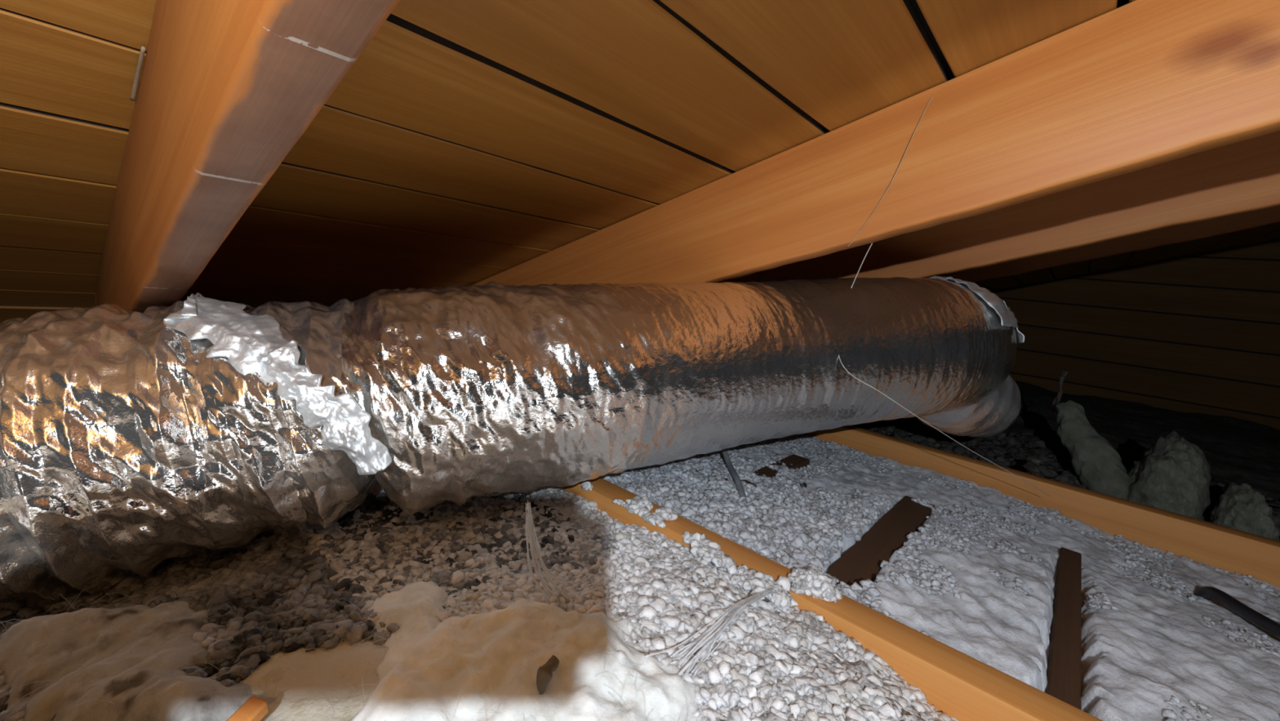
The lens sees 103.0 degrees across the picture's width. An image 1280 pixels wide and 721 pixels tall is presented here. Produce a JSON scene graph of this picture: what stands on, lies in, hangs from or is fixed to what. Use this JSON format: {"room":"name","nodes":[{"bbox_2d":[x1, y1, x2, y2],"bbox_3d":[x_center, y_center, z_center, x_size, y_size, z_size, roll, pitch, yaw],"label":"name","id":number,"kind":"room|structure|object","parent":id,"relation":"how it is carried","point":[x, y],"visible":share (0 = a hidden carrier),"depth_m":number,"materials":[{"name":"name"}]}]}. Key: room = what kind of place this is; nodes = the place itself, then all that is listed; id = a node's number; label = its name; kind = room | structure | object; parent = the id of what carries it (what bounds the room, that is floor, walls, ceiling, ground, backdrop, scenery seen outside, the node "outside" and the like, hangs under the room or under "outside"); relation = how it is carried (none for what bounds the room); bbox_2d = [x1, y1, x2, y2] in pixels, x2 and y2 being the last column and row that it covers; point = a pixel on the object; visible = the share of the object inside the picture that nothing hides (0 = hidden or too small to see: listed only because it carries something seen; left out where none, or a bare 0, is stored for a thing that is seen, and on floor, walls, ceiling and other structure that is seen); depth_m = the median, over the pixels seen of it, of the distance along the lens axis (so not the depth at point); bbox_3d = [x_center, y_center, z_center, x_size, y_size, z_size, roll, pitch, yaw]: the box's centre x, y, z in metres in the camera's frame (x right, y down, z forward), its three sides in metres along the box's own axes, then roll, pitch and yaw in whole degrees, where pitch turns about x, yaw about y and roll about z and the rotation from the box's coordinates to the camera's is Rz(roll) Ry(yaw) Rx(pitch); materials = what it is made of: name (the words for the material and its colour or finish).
{"room":"attic","nodes":[
{"label":"attic","id":0,"kind":"room"},
{"bbox_2d":[0,0,1279,322],"bbox_3d":[1.008,-0.402,0.704,3.966,1.345,4.820,14,12,40],"label":"ceiling","id":1,"kind":"structure","parent":0,"point":[468,142],"depth_m":0.53,"materials":[{"name":"brown wood"}]},
{"bbox_2d":[95,0,399,312],"bbox_3d":[-0.041,-0.208,0.117,2.380,0.915,0.036,14,12,40],"label":"rafter","id":2,"kind":"object","parent":1,"relation":"attached to","point":[227,90],"visible":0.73,"depth_m":0.27,"materials":[{"name":"brown wood"}]},
{"bbox_2d":[129,46,146,101],"bbox_3d":[-0.385,-0.218,0.390,0.077,0.028,0.003,14,12,40],"label":"splinter","id":3,"kind":"object","parent":2,"relation":"attached to","point":[133,95],"visible":1,"depth_m":0.39,"materials":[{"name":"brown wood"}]},
{"bbox_2d":[472,0,1279,285],"bbox_3d":[0.354,-0.236,0.572,2.379,0.914,0.041,14,12,40],"label":"rafter","id":4,"kind":"object","parent":1,"relation":"attached to","point":[1136,85],"visible":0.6,"depth_m":0.54,"materials":[{"name":"brown wood"}]},
{"bbox_2d":[850,242,872,288],"bbox_3d":[0.286,-0.124,0.654,0.030,0.066,0.003,1,11,-33],"label":"thread","id":5,"kind":"object","parent":4,"relation":"hanging from","point":[872,242],"visible":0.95,"depth_m":0.66},
{"bbox_2d":[848,96,932,246],"bbox_3d":[0.289,-0.216,0.594,0.064,0.167,0.006,14,12,40],"label":"thread","id":6,"kind":"object","parent":4,"relation":"hanging from","point":[931,96],"visible":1,"depth_m":0.59},
{"bbox_2d":[723,130,1279,282],"bbox_3d":[0.688,-0.259,0.956,2.379,0.913,0.040,14,12,40],"label":"rafter","id":7,"kind":"object","parent":1,"relation":"attached to","point":[1242,177],"visible":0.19,"depth_m":0.87,"materials":[{"name":"brown wood"}]},
{"bbox_2d":[937,206,1279,283],"bbox_3d":[1.095,-0.304,1.429,2.368,0.881,0.040,14,12,40],"label":"rafter","id":8,"kind":"object","parent":1,"relation":"attached to","point":[1175,235],"visible":0.19,"depth_m":1.28,"materials":[{"name":"brown wood"}]},
{"bbox_2d":[991,238,1279,430],"bbox_3d":[2.735,-0.480,2.389,4.340,1.660,0.030,14,12,40],"label":"wall","id":9,"kind":"structure","parent":0,"point":[1198,332],"depth_m":2.51,"materials":[{"name":"brown wood"}]},
{"bbox_3d":[1.243,0.503,0.509,5.000,0.012,4.950,14,12,40],"label":"floor","id":10,"kind":"structure","parent":0,"visible":0},
{"bbox_2d":[0,480,958,720],"bbox_3d":[-0.228,0.247,0.317,1.750,0.110,0.857,14,12,40],"label":"insulation","id":11,"kind":"object","parent":10,"relation":"on","point":[777,660],"visible":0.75,"depth_m":0.44,"materials":[{"name":"white fabric"}]},
{"bbox_2d":[226,695,268,720],"bbox_3d":[-0.229,0.208,0.292,0.013,0.015,0.027,9,9,11],"label":"scrap","id":12,"kind":"object","parent":11,"relation":"on","point":[255,708],"visible":1,"depth_m":0.30,"materials":[{"name":"orange wood"}]},
{"bbox_2d":[0,492,618,720],"bbox_3d":[-0.292,0.210,0.453,0.291,0.059,0.543,14,12,40],"label":"dusty granules","id":13,"kind":"object","parent":11,"relation":"on","point":[232,583],"visible":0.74,"depth_m":0.44,"materials":[{"name":"fabric"}]},
{"bbox_2d":[0,585,305,720],"bbox_3d":[-0.347,0.213,0.327,0.221,0.062,0.230,-1,12,-41],"label":"insulation","id":14,"kind":"object","parent":13,"relation":"on","point":[87,664],"visible":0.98,"depth_m":0.33},
{"bbox_2d":[292,560,703,720],"bbox_3d":[-0.085,0.229,0.329,0.346,0.077,0.331,7,9,3],"label":"insulation","id":15,"kind":"object","parent":11,"relation":"on","point":[481,666],"visible":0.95,"depth_m":0.34},
{"bbox_2d":[536,654,559,694],"bbox_3d":[-0.058,0.198,0.320,0.010,0.012,0.020,12,11,31],"label":"debris","id":16,"kind":"object","parent":15,"relation":"on","point":[544,673],"visible":1,"depth_m":0.32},
{"bbox_2d":[525,500,573,599],"bbox_3d":[-0.082,0.169,0.449,0.053,0.083,0.027,12,11,32],"label":"strand","id":17,"kind":"object","parent":11,"relation":"on","point":[535,549],"visible":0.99,"depth_m":0.45,"materials":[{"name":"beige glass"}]},
{"bbox_2d":[644,588,773,684],"bbox_3d":[0.067,0.222,0.405,0.046,0.031,0.192,14,12,40],"label":"strand","id":18,"kind":"object","parent":11,"relation":"on","point":[708,638],"visible":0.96,"depth_m":0.39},
{"bbox_2d":[0,275,1024,610],"bbox_3d":[-0.237,0.061,0.550,2.235,0.479,0.350,1,11,-31],"label":"duct","id":19,"kind":"object","parent":10,"relation":"on","point":[138,442],"visible":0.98,"depth_m":0.47,"materials":[{"name":"silver metal"}]},
{"bbox_2d":[838,354,1049,496],"bbox_3d":[0.492,0.106,0.745,0.480,0.238,0.074,4,10,-17],"label":"thread","id":20,"kind":"object","parent":19,"relation":"hanging from","point":[838,354],"visible":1,"depth_m":0.68},
{"bbox_2d":[562,476,1102,720],"bbox_3d":[0.148,0.294,0.529,3.140,0.141,0.043,14,12,40],"label":"joist","id":21,"kind":"object","parent":10,"relation":"on","point":[959,685],"visible":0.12,"depth_m":0.44,"materials":[{"name":"brown wood"}]},
{"bbox_2d":[600,434,1279,720],"bbox_3d":[0.292,0.216,0.879,1.800,0.074,0.698,14,12,40],"label":"insulation","id":22,"kind":"object","parent":10,"relation":"on","point":[977,578],"visible":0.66,"depth_m":0.63,"materials":[{"name":"grey fabric"}]},
{"bbox_2d":[721,448,747,502],"bbox_3d":[0.147,0.187,0.799,0.017,0.064,0.250,6,9,-5],"label":"cable","id":23,"kind":"object","parent":22,"relation":"on","point":[739,484],"visible":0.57,"depth_m":0.79,"materials":[{"name":"grey plastic"}]},
{"bbox_2d":[740,453,809,485],"bbox_3d":[0.207,0.203,0.873,0.036,0.016,0.330,14,12,40],"label":"debris","id":24,"kind":"object","parent":22,"relation":"on","point":[797,461],"visible":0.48,"depth_m":0.94,"materials":[{"name":"brown wood"}]},
{"bbox_2d":[826,495,935,586],"bbox_3d":[0.337,0.252,0.704,0.047,0.016,0.410,14,12,40],"label":"batten","id":25,"kind":"object","parent":22,"relation":"on","point":[862,561],"visible":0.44,"depth_m":0.68,"materials":[{"name":"brown wood"}]},
{"bbox_2d":[1045,546,1081,710],"bbox_3d":[0.491,0.295,0.586,0.024,0.016,0.430,14,12,40],"label":"batten","id":26,"kind":"object","parent":22,"relation":"on","point":[1064,675],"visible":0.74,"depth_m":0.54,"materials":[{"name":"brown wood"}]},
{"bbox_2d":[1193,586,1279,638],"bbox_3d":[0.742,0.319,0.615,0.017,0.053,0.191,10,10,18],"label":"cable","id":27,"kind":"object","parent":22,"relation":"on","point":[1207,593],"visible":0.96,"depth_m":0.63,"materials":[{"name":"black plastic"}]},
{"bbox_2d":[801,425,1279,586],"bbox_3d":[0.624,0.261,1.078,3.140,0.142,0.042,14,12,40],"label":"joist","id":28,"kind":"object","parent":10,"relation":"on","point":[1230,549],"visible":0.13,"depth_m":0.89,"materials":[{"name":"brown wood"}]},
{"bbox_2d":[1022,453,1044,478],"bbox_3d":[0.779,0.209,1.007,0.038,0.020,0.100,14,12,40],"label":"scrap","id":29,"kind":"object","parent":28,"relation":"on","point":[1032,465],"visible":1,"depth_m":1.00,"materials":[{"name":"grey"}]},
{"bbox_2d":[852,380,1279,541],"bbox_3d":[2.023,0.340,1.454,3.900,0.070,2.368,14,12,40],"label":"insulation","id":30,"kind":"object","parent":10,"relation":"on","point":[1237,451],"visible":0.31,"depth_m":1.61,"materials":[{"name":"fabric"}]},
{"bbox_2d":[1052,371,1067,412],"bbox_3d":[1.021,0.076,1.240,0.014,0.100,0.024,14,12,40],"label":"scrap","id":31,"kind":"object","parent":30,"relation":"on","point":[1057,399],"visible":0.94,"depth_m":1.23,"materials":[{"name":"grey"}]},
{"bbox_2d":[1208,481,1279,540],"bbox_3d":[1.113,0.305,0.941,0.080,0.153,0.173,14,12,40],"label":"mound","id":32,"kind":"object","parent":30,"relation":"on","point":[1239,506],"visible":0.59,"depth_m":0.90,"materials":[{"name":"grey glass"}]},
{"bbox_2d":[1054,400,1131,499],"bbox_3d":[0.978,0.230,1.083,0.091,0.256,0.231,5,9,-13],"label":"mound","id":33,"kind":"object","parent":10,"relation":"on","point":[1099,467],"visible":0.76,"depth_m":1.08,"materials":[{"name":"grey wool"}]},
{"bbox_2d":[1127,430,1210,519],"bbox_3d":[1.056,0.262,1.024,0.121,0.232,0.255,14,12,40],"label":"mound","id":34,"kind":"object","parent":10,"relation":"on","point":[1172,474],"visible":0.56,"depth_m":0.96,"materials":[{"name":"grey wool"}]}
]}

